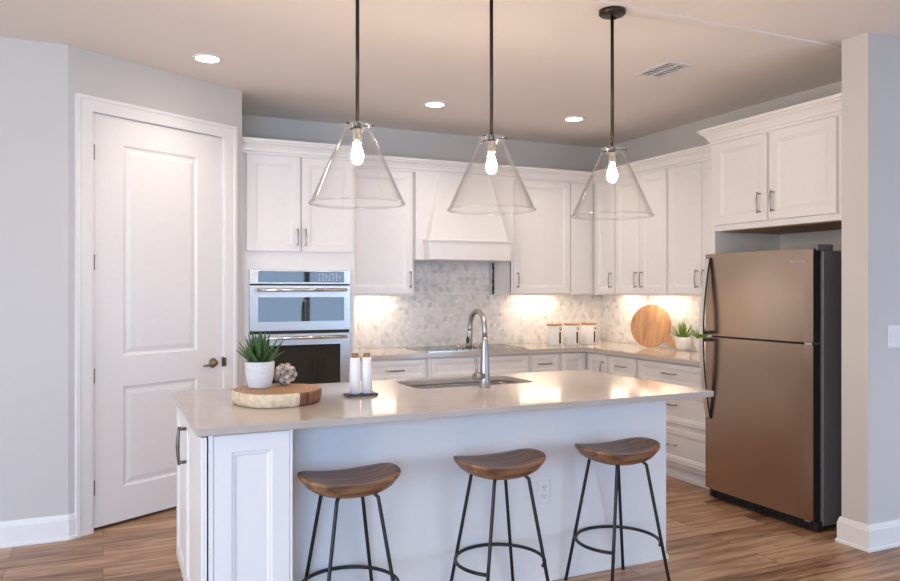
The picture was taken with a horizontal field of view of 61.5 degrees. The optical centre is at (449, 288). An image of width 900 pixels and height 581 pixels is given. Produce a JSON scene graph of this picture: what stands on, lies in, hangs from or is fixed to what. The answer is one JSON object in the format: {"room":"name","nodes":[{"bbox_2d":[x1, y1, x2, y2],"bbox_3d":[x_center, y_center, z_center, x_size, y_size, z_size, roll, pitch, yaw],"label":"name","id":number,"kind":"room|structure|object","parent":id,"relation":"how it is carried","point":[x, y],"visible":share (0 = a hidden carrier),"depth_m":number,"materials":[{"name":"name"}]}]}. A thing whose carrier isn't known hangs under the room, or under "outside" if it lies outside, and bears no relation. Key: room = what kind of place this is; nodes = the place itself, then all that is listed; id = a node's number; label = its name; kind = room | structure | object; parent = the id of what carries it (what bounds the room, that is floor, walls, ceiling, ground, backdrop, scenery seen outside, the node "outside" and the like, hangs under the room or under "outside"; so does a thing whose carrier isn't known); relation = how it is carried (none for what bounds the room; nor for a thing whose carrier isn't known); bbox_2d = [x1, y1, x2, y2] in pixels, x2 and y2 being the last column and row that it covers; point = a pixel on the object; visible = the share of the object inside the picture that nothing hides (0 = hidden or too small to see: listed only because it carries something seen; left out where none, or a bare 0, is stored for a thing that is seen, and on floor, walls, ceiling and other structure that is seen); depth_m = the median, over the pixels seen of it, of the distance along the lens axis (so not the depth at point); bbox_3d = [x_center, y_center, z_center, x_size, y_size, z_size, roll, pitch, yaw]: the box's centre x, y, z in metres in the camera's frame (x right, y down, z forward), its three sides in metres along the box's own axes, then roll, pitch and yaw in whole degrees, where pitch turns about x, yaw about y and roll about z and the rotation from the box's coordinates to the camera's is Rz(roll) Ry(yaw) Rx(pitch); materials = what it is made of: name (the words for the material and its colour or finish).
{"room":"kitchen","nodes":[
{"label":"kitchen","id":0,"kind":"room"},
{"bbox_2d":[0,37,67,521],"bbox_3d":[-4.213,0.015,3.454,4.420,2.828,0.120,0,0,-25],"label":"wall","id":1,"kind":"structure","parent":0,"point":[33,74],"depth_m":4.25,"materials":[{"name":"paint"}]},
{"bbox_2d":[0,513,76,548],"bbox_3d":[-4.166,1.358,3.407,4.467,0.142,0.044,0,0,-25],"label":"baseboard","id":2,"kind":"structure","parent":1,"relation":"attached to","point":[31,531],"depth_m":4.24,"materials":[{"name":"paint"}]},
{"bbox_2d":[68,45,241,513],"bbox_3d":[-1.870,0.020,4.858,0.120,2.819,1.235,0,0,35],"label":"wall","id":3,"kind":"structure","parent":0,"point":[90,73],"depth_m":4.59,"materials":[{"name":"paint"}]},
{"bbox_2d":[75,93,236,537],"bbox_3d":[-1.867,0.153,4.844,0.142,2.552,1.140,0,0,35],"label":"trim","id":4,"kind":"structure","parent":3,"relation":"attached to","point":[86,106],"depth_m":4.42,"materials":[{"name":"paint"}]},
{"bbox_2d":[94,113,225,527],"bbox_3d":[-1.818,0.188,4.815,0.097,2.442,0.944,0,0,35],"label":"door","id":5,"kind":"structure","parent":3,"relation":"in","point":[158,189],"depth_m":4.73,"materials":[{"name":"paint"}]},
{"bbox_2d":[245,360,274,388],"bbox_3d":[-0.874,0.394,3.477,0.132,0.122,0.132,0,0,-25],"label":"pot","id":6,"kind":"object","parent":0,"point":[259,374],"depth_m":3.43,"materials":[{"name":"white ceramic"}]},
{"bbox_2d":[242,115,601,348],"bbox_3d":[-0.151,0.020,6.806,3.820,2.819,0.120,0,0,-25],"label":"wall","id":7,"kind":"structure","parent":0,"point":[391,142],"depth_m":6.73,"materials":[{"name":"paint"}]},
{"bbox_2d":[355,154,415,295],"bbox_3d":[-0.635,-0.510,6.302,0.608,1.134,0.392,0,0,-25],"label":"upper cabinet","id":8,"kind":"object","parent":7,"relation":"attached to","point":[384,238],"visible":0.81,"depth_m":6.19,"materials":[{"name":"paint"}]},
{"bbox_2d":[414,158,513,262],"bbox_3d":[0.088,-0.658,6.568,0.926,0.838,0.508,0,0,-25],"label":"range hood","id":9,"kind":"object","parent":7,"relation":"attached to","point":[440,235],"visible":0.88,"depth_m":6.38,"materials":[{"name":"paint"}]},
{"bbox_2d":[355,261,600,348],"bbox_3d":[0.252,0.136,6.921,2.736,0.756,0.008,0,0,-25],"label":"tiled wall","id":10,"kind":"structure","parent":7,"relation":"attached to","point":[408,320],"depth_m":6.83,"materials":[{"name":"tile"}]},
{"bbox_2d":[359,318,365,330],"bbox_3d":[-0.746,0.306,6.454,0.070,0.115,0.008,0,0,-25],"label":"power outlet","id":11,"kind":"object","parent":10,"relation":"attached to","point":[362,321],"visible":1,"depth_m":6.45,"materials":[{"name":"white plastic"}]},
{"bbox_2d":[521,313,526,324],"bbox_3d":[0.695,0.286,7.114,0.070,0.115,0.008,0,0,-25],"label":"power outlet","id":12,"kind":"object","parent":10,"relation":"attached to","point":[523,315],"visible":1,"depth_m":7.11,"materials":[{"name":"white plastic"}]},
{"bbox_2d":[492,263,493,293],"bbox_3d":[0.397,-0.092,6.980,0.022,0.283,0.003,0,0,-25],"label":"trim","id":13,"kind":"structure","parent":7,"relation":"attached to","point":[492,263],"depth_m":6.98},
{"bbox_2d":[494,166,593,294],"bbox_3d":[1.034,-0.510,7.067,1.207,1.134,0.392,0,0,-25],"label":"upper cabinet","id":14,"kind":"object","parent":7,"relation":"attached to","point":[554,250],"visible":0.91,"depth_m":6.86,"materials":[{"name":"paint"}]},
{"bbox_2d":[0,0,899,147],"bbox_3d":[-0.048,-1.449,2.503,11.600,0.120,8.190,0,0,-25],"label":"ceiling","id":15,"kind":"structure","parent":0,"point":[288,59],"depth_m":4.42,"materials":[{"name":"paint"}]},
{"bbox_2d":[192,53,222,63],"bbox_3d":[-1.461,-1.384,4.561,0.180,0.010,0.180,0,0,-25],"label":"recessed light","id":16,"kind":"object","parent":15,"relation":"in","point":[202,57],"visible":1,"depth_m":4.55,"materials":[{"name":"paint"}]},
{"bbox_2d":[308,0,405,208],"bbox_3d":[-0.395,-0.874,3.229,0.413,1.029,0.413,0,0,-25],"label":"pendant light","id":17,"kind":"object","parent":15,"relation":"hanging from","point":[357,156],"visible":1,"depth_m":3.22,"materials":[{"name":"clear glass"}]},
{"bbox_2d":[346,122,373,142],"bbox_3d":[-0.398,-0.666,3.242,0.127,0.086,0.116,0,0,-25],"label":"socket","id":18,"kind":"object","parent":17,"relation":"attached to","point":[357,131],"depth_m":3.22,"materials":[{"name":"silver metal"}]},
{"bbox_2d":[423,101,446,107],"bbox_3d":[-0.113,-1.384,5.697,0.180,0.010,0.180,0,0,-25],"label":"recessed light","id":19,"kind":"object","parent":15,"relation":"in","point":[432,104],"visible":1,"depth_m":5.69,"materials":[{"name":"beige"}]},
{"bbox_2d":[447,0,535,214],"bbox_3d":[0.192,-0.874,3.498,0.413,1.029,0.413,0,0,-25],"label":"pendant light","id":20,"kind":"object","parent":15,"relation":"hanging from","point":[491,165],"visible":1,"depth_m":3.49,"materials":[{"name":"clear glass"}]},
{"bbox_2d":[482,135,506,153],"bbox_3d":[0.189,-0.666,3.511,0.127,0.086,0.116,0,0,-25],"label":"socket","id":21,"kind":"object","parent":20,"relation":"attached to","point":[491,138],"depth_m":3.48,"materials":[{"name":"silver metal"}]},
{"bbox_2d":[563,116,584,121],"bbox_3d":[1.013,-1.384,6.183,0.180,0.010,0.180,0,0,-25],"label":"recessed light","id":22,"kind":"object","parent":15,"relation":"in","point":[570,118],"visible":1,"depth_m":6.16,"materials":[{"name":"beige"}]},
{"bbox_2d":[570,6,654,219],"bbox_3d":[0.810,-0.874,3.782,0.413,1.029,0.413,0,0,-25],"label":"pendant light","id":23,"kind":"object","parent":15,"relation":"hanging from","point":[612,13],"visible":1,"depth_m":3.77,"materials":[{"name":"clear glass"}]},
{"bbox_2d":[602,146,626,163],"bbox_3d":[0.808,-0.666,3.795,0.127,0.086,0.116,0,0,-25],"label":"socket","id":24,"kind":"object","parent":23,"relation":"attached to","point":[612,150],"depth_m":3.77,"materials":[{"name":"silver metal"}]},
{"bbox_2d":[634,61,694,78],"bbox_3d":[1.354,-1.385,4.801,0.210,0.008,0.330,0,0,-25],"label":"ceiling vent","id":25,"kind":"object","parent":15,"relation":"in","point":[667,68],"visible":1,"depth_m":4.79,"materials":[{"name":"metal"}]},
{"bbox_2d":[0,475,899,580],"bbox_3d":[-0.048,1.469,2.503,11.600,0.080,8.190,0,0,-25],"label":"floor","id":26,"kind":"structure","parent":0,"point":[709,538],"depth_m":4.08,"materials":[{"name":"wood"}]},
{"bbox_2d":[176,406,292,580],"bbox_3d":[-1.006,0.987,3.345,0.385,0.884,1.050,0,0,-25],"label":"base cabinet","id":27,"kind":"object","parent":26,"relation":"on","point":[235,491],"visible":0.84,"depth_m":2.90,"materials":[{"name":"paint"}]},
{"bbox_2d":[242,137,354,385],"bbox_3d":[-1.235,0.176,5.856,0.852,2.506,0.702,0,0,-25],"label":"tall cabinet","id":28,"kind":"object","parent":26,"relation":"on","point":[281,229],"visible":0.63,"depth_m":5.56,"materials":[{"name":"paint"}]},
{"bbox_2d":[249,269,350,383],"bbox_3d":[-1.202,0.422,5.814,0.753,1.125,0.629,0,0,-25],"label":"double oven","id":29,"kind":"object","parent":28,"relation":"in","point":[310,310],"visible":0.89,"depth_m":5.59,"materials":[{"name":"silver metal"}]},
{"bbox_2d":[297,463,400,580],"bbox_3d":[-0.409,1.082,3.072,0.413,0.694,0.397,0,0,-25],"label":"bar stool","id":30,"kind":"object","parent":26,"relation":"on","point":[368,480],"visible":1,"depth_m":3.02,"materials":[{"name":"brown wood"}]},
{"bbox_2d":[360,358,426,380],"bbox_3d":[-0.574,0.990,6.176,0.613,0.878,0.672,0,0,-25],"label":"drawer","id":31,"kind":"object","parent":26,"relation":"on","point":[389,369],"visible":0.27,"depth_m":5.94,"materials":[{"name":"paint"}]},
{"bbox_2d":[427,354,528,377],"bbox_3d":[0.134,0.990,6.500,0.943,0.878,0.672,0,0,-25],"label":"base cabinet","id":32,"kind":"object","parent":26,"relation":"on","point":[511,363],"visible":0.05,"depth_m":6.20,"materials":[{"name":"paint"}]},
{"bbox_2d":[293,380,668,580],"bbox_3d":[0.040,0.987,3.981,2.046,0.884,0.893,0,0,-25],"label":"kitchen island","id":33,"kind":"object","parent":26,"relation":"on","point":[422,509],"visible":0.48,"depth_m":3.54,"materials":[{"name":"paint"}]},
{"bbox_2d":[172,369,713,436],"bbox_3d":[-0.034,0.530,3.801,2.482,0.029,1.122,0,0,-25],"label":"island countertop","id":34,"kind":"structure","parent":33,"relation":"on","point":[211,412],"depth_m":3.52,"materials":[{"name":"beige stone"}]},
{"bbox_2d":[231,383,321,407],"bbox_3d":[-0.782,0.485,3.447,0.403,0.060,0.401,0,0,-25],"label":"wood slab","id":35,"kind":"object","parent":34,"relation":"on","point":[278,395],"visible":0.97,"depth_m":3.31,"materials":[{"name":"brown wood"}]},
{"bbox_2d":[236,331,284,388],"bbox_3d":[-0.868,0.321,3.466,0.224,0.268,0.237,0,0,-25],"label":"potted succulent","id":36,"kind":"object","parent":35,"relation":"on","point":[259,365],"visible":1,"depth_m":3.44,"materials":[{"name":"white ceramic"}]},
{"bbox_2d":[274,363,296,384],"bbox_3d":[-0.774,0.402,3.562,0.109,0.106,0.110,0,0,-25],"label":"ornament","id":37,"kind":"object","parent":35,"relation":"on","point":[285,373],"visible":1,"depth_m":3.53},
{"bbox_2d":[343,391,377,396],"bbox_3d":[-0.430,0.509,3.644,0.156,0.012,0.080,0,0,-25],"label":"tray","id":38,"kind":"object","parent":34,"relation":"on","point":[373,393],"visible":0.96,"depth_m":3.61,"materials":[{"name":"stone"}]},
{"bbox_2d":[349,353,359,393],"bbox_3d":[-0.456,0.406,3.632,0.053,0.193,0.053,0,0,-25],"label":"shaker","id":39,"kind":"object","parent":38,"relation":"on","point":[354,378],"visible":1,"depth_m":3.61,"materials":[{"name":"white ceramic"}]},
{"bbox_2d":[361,352,371,392],"bbox_3d":[-0.403,0.406,3.657,0.053,0.193,0.053,0,0,-25],"label":"shaker","id":40,"kind":"object","parent":38,"relation":"on","point":[366,369],"visible":1,"depth_m":3.64,"materials":[{"name":"white ceramic"}]},
{"bbox_2d":[410,381,514,388],"bbox_3d":[0.082,0.645,4.191,0.718,0.196,0.376,0,0,-25],"label":"sink","id":41,"kind":"object","parent":34,"relation":"in","point":[491,382],"visible":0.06,"depth_m":4.37,"materials":[{"name":"metal"}]},
{"bbox_2d":[465,309,489,386],"bbox_3d":[0.127,0.312,4.043,0.103,0.407,0.247,0,0,-25],"label":"faucet","id":42,"kind":"object","parent":34,"relation":"on","point":[483,375],"visible":1,"depth_m":3.96,"materials":[{"name":"silver metal"}]},
{"bbox_2d":[537,479,549,503],"bbox_3d":[0.457,0.989,3.686,0.070,0.115,0.008,0,0,-25],"label":"power outlet","id":43,"kind":"object","parent":33,"relation":"attached to","point":[543,486],"visible":1,"depth_m":3.68,"materials":[{"name":"white plastic"}]},
{"bbox_2d":[541,484,546,490],"bbox_3d":[0.458,0.968,3.684,0.034,0.030,0.002,0,0,-25],"label":"receptacle","id":44,"kind":"object","parent":43,"relation":"attached to","point":[543,486],"depth_m":3.68,"materials":[{"name":"white plastic"}]},
{"bbox_2d":[541,493,546,499],"bbox_3d":[0.458,1.010,3.684,0.034,0.030,0.002,0,0,-25],"label":"receptacle","id":45,"kind":"object","parent":43,"relation":"attached to","point":[543,495],"depth_m":3.68,"materials":[{"name":"white plastic"}]},
{"bbox_2d":[450,448,549,580],"bbox_3d":[0.218,1.082,3.359,0.413,0.694,0.397,0,0,-25],"label":"bar stool","id":46,"kind":"object","parent":26,"relation":"on","point":[513,464],"visible":1,"depth_m":3.30,"materials":[{"name":"brown wood"}]},
{"bbox_2d":[529,352,558,371],"bbox_3d":[0.698,0.990,6.759,0.297,0.878,0.672,0,0,-25],"label":"drawer","id":47,"kind":"object","parent":26,"relation":"on","point":[538,362],"visible":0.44,"depth_m":6.49,"materials":[{"name":"paint"}]},
{"bbox_2d":[559,351,608,372],"bbox_3d":[1.292,0.990,6.887,0.888,0.878,0.934,0,0,-25],"label":"base cabinet","id":48,"kind":"object","parent":26,"relation":"on","point":[599,362],"visible":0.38,"depth_m":6.59,"materials":[{"name":"paint"}]},
{"bbox_2d":[355,341,699,365],"bbox_3d":[0.697,0.533,5.950,2.735,0.035,2.124,0,0,-25],"label":"countertop","id":49,"kind":"structure","parent":48,"relation":"on","point":[691,357],"depth_m":6.20,"materials":[{"name":"beige stone"}]},
{"bbox_2d":[406,343,525,351],"bbox_3d":[0.135,0.495,6.519,0.912,0.040,0.500,0,0,-25],"label":"cooktop","id":50,"kind":"object","parent":49,"relation":"in","point":[452,348],"visible":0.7,"depth_m":6.45,"materials":[{"name":"black glass"}]},
{"bbox_2d":[546,323,561,345],"bbox_3d":[0.950,0.417,6.878,0.146,0.197,0.154,0,0,-25],"label":"canister","id":51,"kind":"object","parent":49,"relation":"on","point":[554,330],"visible":1,"depth_m":6.82,"materials":[{"name":"white ceramic"}]},
{"bbox_2d":[563,323,578,344],"bbox_3d":[1.118,0.417,6.955,0.146,0.197,0.154,0,0,-25],"label":"canister","id":52,"kind":"object","parent":49,"relation":"on","point":[571,330],"visible":1,"depth_m":6.90,"materials":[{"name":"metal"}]},
{"bbox_2d":[581,322,596,344],"bbox_3d":[1.291,0.417,7.034,0.146,0.197,0.154,0,0,-25],"label":"canister","id":53,"kind":"object","parent":49,"relation":"on","point":[588,330],"visible":1,"depth_m":6.98,"materials":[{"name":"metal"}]},
{"bbox_2d":[631,305,676,348],"bbox_3d":[1.786,0.327,6.566,0.473,0.376,0.085,0,0,41],"label":"cutting board","id":54,"kind":"object","parent":49,"relation":"on","point":[650,324],"visible":0.95,"depth_m":6.58,"materials":[{"name":"brown wood"}]},
{"bbox_2d":[671,321,692,350],"bbox_3d":[1.944,0.386,6.308,0.200,0.258,0.209,0,0,38],"label":"potted succulent","id":55,"kind":"object","parent":49,"relation":"on","point":[682,341],"visible":0.98,"depth_m":6.27,"materials":[{"name":"white ceramic"}]},
{"bbox_2d":[690,324,709,352],"bbox_3d":[2.032,0.393,6.112,0.208,0.245,0.202,0,0,-3],"label":"potted succulent","id":56,"kind":"object","parent":49,"relation":"on","point":[698,335],"visible":0.4,"depth_m":6.08,"materials":[{"name":"green plant"}]},
{"bbox_2d":[564,437,670,580],"bbox_3d":[0.798,1.082,3.625,0.413,0.694,0.397,0,0,-25],"label":"bar stool","id":57,"kind":"object","parent":26,"relation":"on","point":[635,450],"visible":1,"depth_m":3.56,"materials":[{"name":"brown wood"}]},
{"bbox_2d":[609,355,638,377],"bbox_3d":[1.671,0.990,6.330,0.664,0.878,0.393,0,0,-25],"label":"base cabinet","id":58,"kind":"object","parent":26,"relation":"on","point":[618,365],"visible":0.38,"depth_m":6.19,"materials":[{"name":"paint"}]},
{"bbox_2d":[638,358,709,489],"bbox_3d":[1.921,0.990,5.785,0.664,0.878,0.804,0,0,-25],"label":"base cabinet","id":59,"kind":"object","parent":26,"relation":"on","point":[685,418],"visible":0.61,"depth_m":5.57,"materials":[{"name":"paint"}]},
{"bbox_2d":[699,244,841,531],"bbox_3d":[2.219,0.584,4.932,0.774,1.690,0.880,0,0,-25],"label":"refrigerator","id":60,"kind":"object","parent":26,"relation":"on","point":[771,361],"visible":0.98,"depth_m":4.65,"materials":[{"name":"brown metal"}]},
{"bbox_2d":[675,337,690,350],"bbox_3d":[1.942,0.459,6.309,0.128,0.112,0.128,0,0,-25],"label":"pot","id":61,"kind":"object","parent":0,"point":[682,343],"depth_m":6.26,"materials":[{"name":"white ceramic"}]},
{"bbox_2d":[695,338,704,352],"bbox_3d":[2.036,0.459,6.104,0.120,0.112,0.120,0,0,-25],"label":"pot","id":62,"kind":"object","parent":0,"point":[696,339],"depth_m":6.08,"materials":[{"name":"white ceramic"}]},
{"bbox_2d":[602,81,841,350],"bbox_3d":[2.229,0.020,6.056,0.120,2.819,3.227,0,0,-25],"label":"wall","id":63,"kind":"structure","parent":0,"point":[684,137],"depth_m":6.09,"materials":[{"name":"paint"}]},
{"bbox_2d":[592,168,616,294],"bbox_3d":[1.532,-0.510,6.959,0.392,1.134,0.346,0,0,-25],"label":"upper cabinet","id":64,"kind":"object","parent":63,"relation":"attached to","point":[604,190],"visible":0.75,"depth_m":6.89,"materials":[{"name":"paint"}]},
{"bbox_2d":[615,155,668,295],"bbox_3d":[1.748,-0.510,6.487,0.392,1.134,0.689,0,0,-25],"label":"upper cabinet","id":65,"kind":"object","parent":63,"relation":"attached to","point":[641,245],"visible":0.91,"depth_m":6.39,"materials":[{"name":"paint"}]},
{"bbox_2d":[601,295,710,350],"bbox_3d":[1.942,0.286,6.528,0.008,0.456,2.129,0,0,-25],"label":"tiled wall","id":66,"kind":"structure","parent":63,"relation":"attached to","point":[617,311],"depth_m":7.01,"materials":[{"name":"tile"}]},
{"bbox_2d":[663,144,710,295],"bbox_3d":[2.052,-0.510,5.825,0.392,1.134,0.767,0,0,-25],"label":"upper cabinet","id":67,"kind":"object","parent":63,"relation":"attached to","point":[689,169],"visible":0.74,"depth_m":5.89,"materials":[{"name":"paint"}]},
{"bbox_2d":[697,93,841,335],"bbox_3d":[2.290,0.159,4.959,0.680,2.541,1.159,0,0,-25],"label":"upper cabinet","id":68,"kind":"object","parent":63,"relation":"attached to","point":[775,173],"visible":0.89,"depth_m":4.79,"materials":[{"name":"paint"}]},
{"bbox_2d":[842,32,899,524],"bbox_3d":[3.521,0.015,4.785,2.810,2.828,0.163,0,0,-25],"label":"wall","id":69,"kind":"structure","parent":0,"point":[870,61],"depth_m":4.18,"materials":[{"name":"paint"}]},
{"bbox_2d":[835,516,899,552],"bbox_3d":[3.510,1.358,4.779,2.834,0.142,0.211,0,0,-25],"label":"baseboard","id":70,"kind":"structure","parent":69,"relation":"attached to","point":[880,536],"depth_m":4.17,"materials":[{"name":"paint"}]},
{"bbox_2d":[887,325,899,347],"bbox_3d":[2.474,0.266,4.209,0.116,0.125,0.010,0,0,-25],"label":"light switch","id":71,"kind":"object","parent":69,"relation":"attached to","point":[893,331],"visible":1,"depth_m":4.20,"materials":[{"name":"white plastic"}]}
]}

